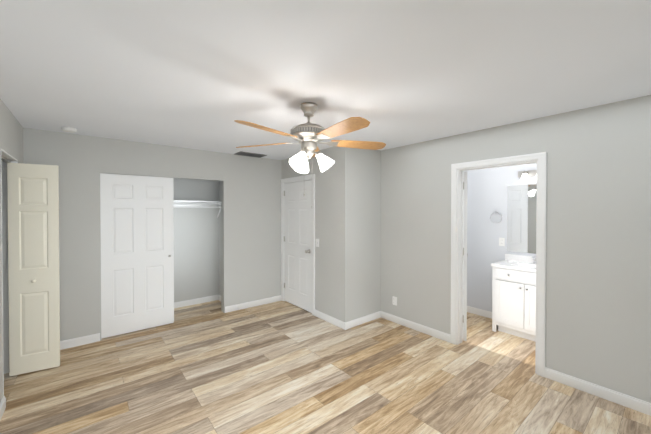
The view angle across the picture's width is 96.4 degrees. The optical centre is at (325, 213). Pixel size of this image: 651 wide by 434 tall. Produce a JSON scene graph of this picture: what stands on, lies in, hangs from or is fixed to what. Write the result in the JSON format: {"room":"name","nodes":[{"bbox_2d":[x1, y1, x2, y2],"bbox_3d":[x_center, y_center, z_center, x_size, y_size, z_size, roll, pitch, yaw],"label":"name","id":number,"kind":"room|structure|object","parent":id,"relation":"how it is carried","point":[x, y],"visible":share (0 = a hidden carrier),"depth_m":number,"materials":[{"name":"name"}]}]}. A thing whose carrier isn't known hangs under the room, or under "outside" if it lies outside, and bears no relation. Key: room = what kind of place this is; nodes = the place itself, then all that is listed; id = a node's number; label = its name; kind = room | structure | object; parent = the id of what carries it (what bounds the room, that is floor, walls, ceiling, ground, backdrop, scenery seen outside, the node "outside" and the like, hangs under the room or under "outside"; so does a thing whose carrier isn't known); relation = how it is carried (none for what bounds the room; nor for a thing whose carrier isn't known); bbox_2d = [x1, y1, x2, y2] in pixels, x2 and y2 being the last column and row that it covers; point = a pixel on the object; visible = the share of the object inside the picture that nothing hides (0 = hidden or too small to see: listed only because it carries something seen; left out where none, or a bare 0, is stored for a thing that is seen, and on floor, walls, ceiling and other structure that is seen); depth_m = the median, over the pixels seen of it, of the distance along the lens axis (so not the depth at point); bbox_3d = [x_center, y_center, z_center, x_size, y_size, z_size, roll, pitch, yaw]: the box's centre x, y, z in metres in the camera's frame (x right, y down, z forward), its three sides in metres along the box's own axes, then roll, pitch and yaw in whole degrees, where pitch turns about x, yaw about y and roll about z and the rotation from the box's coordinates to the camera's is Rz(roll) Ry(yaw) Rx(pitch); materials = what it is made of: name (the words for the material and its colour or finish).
{"room":"empty bedroom","nodes":[
{"label":"empty bedroom","id":0,"kind":"room"},
{"bbox_2d":[0,99,22,401],"bbox_3d":[-1.664,0.327,1.111,0.120,2.440,5.010,0,1,-39],"label":"wall","id":1,"kind":"structure","parent":0,"point":[11,135],"depth_m":2.42,"materials":[{"name":"grey paint"}]},
{"bbox_2d":[0,396,5,419],"bbox_3d":[-1.334,1.504,0.823,0.014,0.092,3.830,0,1,-39],"label":"baseboard","id":2,"kind":"structure","parent":1,"relation":"attached to","point":[3,402],"depth_m":2.24,"materials":[{"name":"white wood"}]},
{"bbox_2d":[1,155,10,162],"bbox_3d":[-2.819,-0.494,2.522,0.030,0.022,0.686,0,1,-39],"label":"track","id":3,"kind":"object","parent":1,"relation":"attached to","point":[4,159],"visible":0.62,"depth_m":2.65,"materials":[{"name":"silver metal"}]},
{"bbox_2d":[1,149,17,395],"bbox_3d":[-2.819,0.508,2.532,0.121,2.051,0.712,0,1,-39],"label":"door frame","id":4,"kind":"structure","parent":1,"relation":"attached to","point":[4,224],"depth_m":2.78,"materials":[{"name":"white wood"}]},
{"bbox_2d":[7,162,59,375],"bbox_3d":[-2.818,0.521,2.805,0.379,1.995,0.103,0,1,-21],"label":"bifold door","id":5,"kind":"structure","parent":1,"relation":"in","point":[33,267],"depth_m":2.79,"materials":[{"name":"beige wood"}]},
{"bbox_2d":[23,128,281,340],"bbox_3d":[-2.298,0.300,3.901,3.860,2.440,0.120,0,1,-39],"label":"wall","id":6,"kind":"structure","parent":0,"point":[252,228],"depth_m":3.72,"materials":[{"name":"grey paint"}]},
{"bbox_2d":[60,333,99,349],"bbox_3d":[-2.950,1.480,3.296,0.630,0.092,0.014,0,1,-39],"label":"baseboard","id":7,"kind":"structure","parent":6,"relation":"attached to","point":[69,343],"depth_m":3.37,"materials":[{"name":"white wood"}]},
{"bbox_2d":[99,169,224,339],"bbox_3d":[-2.162,0.488,4.013,1.512,2.062,0.121,0,1,-39],"label":"door frame","id":8,"kind":"structure","parent":6,"relation":"attached to","point":[222,180],"depth_m":4.26,"materials":[{"name":"grey paint"}]},
{"bbox_2d":[225,295,280,312],"bbox_3d":[-1.147,1.466,4.764,1.000,0.092,0.014,0,1,-39],"label":"baseboard","id":9,"kind":"structure","parent":6,"relation":"attached to","point":[231,308],"depth_m":4.72,"materials":[{"name":"white wood"}]},
{"bbox_2d":[105,173,220,301],"bbox_3d":[-1.819,0.291,4.833,6.020,2.440,0.720,0,1,-39],"label":"wall","id":10,"kind":"structure","parent":0,"point":[197,252],"depth_m":4.87,"materials":[{"name":"grey paint"}]},
{"bbox_2d":[174,200,220,217],"bbox_3d":[-2.483,-0.064,4.386,1.850,0.278,0.330,0,1,-39],"label":"shelf","id":11,"kind":"object","parent":10,"relation":"attached to","point":[194,204],"visible":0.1,"depth_m":4.75,"materials":[{"name":"white"}]},
{"bbox_2d":[174,295,220,307],"bbox_3d":[-2.398,1.470,4.296,1.850,0.092,0.600,0,1,-39],"label":"baseboard","id":12,"kind":"structure","parent":10,"relation":"attached to","point":[196,301],"depth_m":4.87,"materials":[{"name":"white wood"}]},
{"bbox_2d":[282,146,351,321],"bbox_3d":[-0.244,0.294,4.530,0.120,2.440,1.740,0,1,-39],"label":"wall","id":13,"kind":"structure","parent":0,"point":[333,235],"depth_m":4.00,"materials":[{"name":"grey paint"}]},
{"bbox_2d":[284,180,311,312],"bbox_3d":[-0.473,0.494,4.695,0.108,2.012,0.813,0,1,-39],"label":"hall door","id":14,"kind":"structure","parent":13,"relation":"in","point":[297,248],"depth_m":4.68,"materials":[{"name":"white wood"}]},
{"bbox_2d":[281,174,314,315],"bbox_3d":[-0.420,0.459,4.732,0.140,2.107,0.964,0,1,-39],"label":"door frame","id":15,"kind":"structure","parent":13,"relation":"attached to","point":[310,176],"depth_m":4.54,"materials":[{"name":"white wood"}]},
{"bbox_2d":[314,310,342,328],"bbox_3d":[0.047,1.472,4.078,0.014,0.092,0.655,0,1,-39],"label":"baseboard","id":16,"kind":"structure","parent":13,"relation":"attached to","point":[330,319],"depth_m":4.07,"materials":[{"name":"white wood"}]},
{"bbox_2d":[0,300,650,433],"bbox_3d":[-0.200,1.560,2.856,6.020,0.060,5.850,0,1,-39],"label":"floor","id":17,"kind":"structure","parent":0,"point":[277,367],"depth_m":2.60,"materials":[{"name":"brown wood"}]},
{"bbox_2d":[491,254,535,341],"bbox_3d":[2.555,1.020,3.630,0.520,1.006,0.744,0,1,-39],"label":"bathroom vanity","id":18,"kind":"object","parent":17,"relation":"on","point":[513,294],"visible":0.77,"depth_m":3.60,"materials":[{"name":"white wood"}]},
{"bbox_2d":[0,0,650,159],"bbox_3d":[-0.200,-0.960,2.832,6.020,0.100,5.850,0,1,-39],"label":"ceiling","id":19,"kind":"structure","parent":0,"point":[198,74],"depth_m":1.77,"materials":[{"name":"white paint"}]},
{"bbox_2d":[61,127,76,132],"bbox_3d":[-2.737,-0.894,3.107,0.128,0.036,0.128,0,1,-39],"label":"smoke detector","id":20,"kind":"object","parent":19,"relation":"attached to","point":[70,129],"visible":1,"depth_m":3.07,"materials":[{"name":"white plastic"}]},
{"bbox_2d":[234,151,266,157],"bbox_3d":[-1.169,-0.918,4.545,0.440,0.016,0.250,0,1,-39],"label":"ceiling vent","id":21,"kind":"object","parent":19,"relation":"in","point":[241,153],"visible":1,"depth_m":4.50,"materials":[{"name":"grey metal"}]},
{"bbox_2d":[234,102,385,207],"bbox_3d":[-0.123,-0.473,2.388,1.340,0.864,1.313,0,1,-39],"label":"fan","id":22,"kind":"object","parent":19,"relation":"hanging from","point":[309,136],"visible":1,"depth_m":2.35,"materials":[{"name":"brown wood"}]},
{"bbox_2d":[352,148,380,319],"bbox_3d":[0.590,0.298,4.164,0.710,2.440,0.120,0,1,-39],"label":"wall","id":23,"kind":"structure","parent":0,"point":[366,231],"depth_m":4.07,"materials":[{"name":"grey paint"}]},
{"bbox_2d":[343,311,380,329],"bbox_3d":[0.518,1.473,4.030,0.684,0.092,0.014,0,1,-39],"label":"baseboard","id":24,"kind":"structure","parent":23,"relation":"attached to","point":[346,325],"depth_m":4.00,"materials":[{"name":"white wood"}]},
{"bbox_2d":[463,163,536,311],"bbox_3d":[2.126,0.293,4.660,0.120,2.440,5.730,0,1,-39],"label":"wall","id":25,"kind":"structure","parent":0,"point":[487,192],"depth_m":4.23,"materials":[{"name":"paint"}]},
{"bbox_2d":[467,306,491,318],"bbox_3d":[2.303,1.470,4.348,0.014,0.092,0.695,0,1,-39],"label":"baseboard","id":26,"kind":"structure","parent":25,"relation":"attached to","point":[480,312],"depth_m":4.33,"materials":[{"name":"white wood"}]},
{"bbox_2d":[490,211,501,222],"bbox_3d":[2.436,0.047,4.143,0.050,0.180,0.159,0,1,-39],"label":"towel ring","id":27,"kind":"object","parent":25,"relation":"attached to","point":[496,212],"visible":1,"depth_m":4.14,"materials":[{"name":"silver metal"}]},
{"bbox_2d":[499,238,504,245],"bbox_3d":[2.490,0.398,4.113,0.008,0.116,0.072,0,1,-39],"label":"light switch","id":28,"kind":"object","parent":25,"relation":"attached to","point":[501,241],"visible":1,"depth_m":4.11,"materials":[{"name":"white plastic"}]},
{"bbox_2d":[507,184,536,253],"bbox_3d":[2.749,0.066,3.792,0.007,0.910,0.680,0,1,-39],"label":"bathroom mirror","id":29,"kind":"object","parent":25,"relation":"attached to","point":[521,215],"visible":0.36,"depth_m":3.91,"materials":[{"name":"white mirror"}]},
{"bbox_2d":[518,170,536,181],"bbox_3d":[2.727,-0.493,3.704,0.147,0.150,0.520,0,1,-39],"label":"vanity light","id":30,"kind":"object","parent":25,"relation":"attached to","point":[524,175],"visible":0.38,"depth_m":3.80,"materials":[{"name":"white glass"}]},
{"bbox_2d":[381,95,650,402],"bbox_3d":[1.926,0.309,2.989,0.120,2.440,3.390,0,1,-39],"label":"wall","id":31,"kind":"structure","parent":0,"point":[598,264],"depth_m":2.57,"materials":[{"name":"grey paint"}]},
{"bbox_2d":[392,296,396,305],"bbox_3d":[0.967,1.218,4.074,0.008,0.116,0.072,0,1,-39],"label":"electrical outlet plate","id":32,"kind":"object","parent":31,"relation":"attached to","point":[394,300],"visible":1,"depth_m":4.07,"materials":[{"name":"white plastic"}]},
{"bbox_2d":[381,311,450,342],"bbox_3d":[1.143,1.475,3.856,0.014,0.092,1.074,0,1,-39],"label":"baseboard","id":33,"kind":"structure","parent":31,"relation":"attached to","point":[438,334],"depth_m":3.78,"materials":[{"name":"white wood"}]},
{"bbox_2d":[463,171,467,340],"bbox_3d":[1.776,0.503,3.812,0.682,2.012,0.441,0,1,-39],"label":"bathroom door","id":34,"kind":"structure","parent":31,"relation":"in","point":[465,255],"depth_m":3.45,"materials":[{"name":"white wood"}]},
{"bbox_2d":[450,152,546,376],"bbox_3d":[1.822,0.474,3.119,0.160,2.107,0.914,0,1,-39],"label":"door frame","id":35,"kind":"structure","parent":31,"relation":"attached to","point":[541,157],"depth_m":3.01,"materials":[{"name":"white wood"}]},
{"bbox_2d":[545,367,650,415],"bbox_3d":[2.454,1.490,2.246,0.014,0.092,1.254,0,1,-39],"label":"baseboard","id":36,"kind":"structure","parent":31,"relation":"attached to","point":[634,403],"depth_m":2.43,"materials":[{"name":"white wood"}]},
{"bbox_3d":[-2.161,-0.520,4.003,1.486,0.018,0.084,0,1,-39],"label":"track","id":37,"kind":"object","parent":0,"visible":0},
{"bbox_2d":[100,173,173,338],"bbox_3d":[-2.416,0.509,3.776,0.790,2.000,0.038,0,1,-39],"label":"closet door","id":38,"kind":"structure","parent":37,"relation":"hanging from","point":[136,218],"depth_m":3.74,"materials":[{"name":"white wood"}]},
{"bbox_2d":[173,187,173,319],"bbox_3d":[-2.430,0.509,3.820,0.790,2.000,0.034,0,1,-39],"label":"closet door","id":39,"kind":"structure","parent":37,"relation":"hanging from","point":[173,253],"depth_m":4.05,"materials":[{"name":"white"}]}
]}

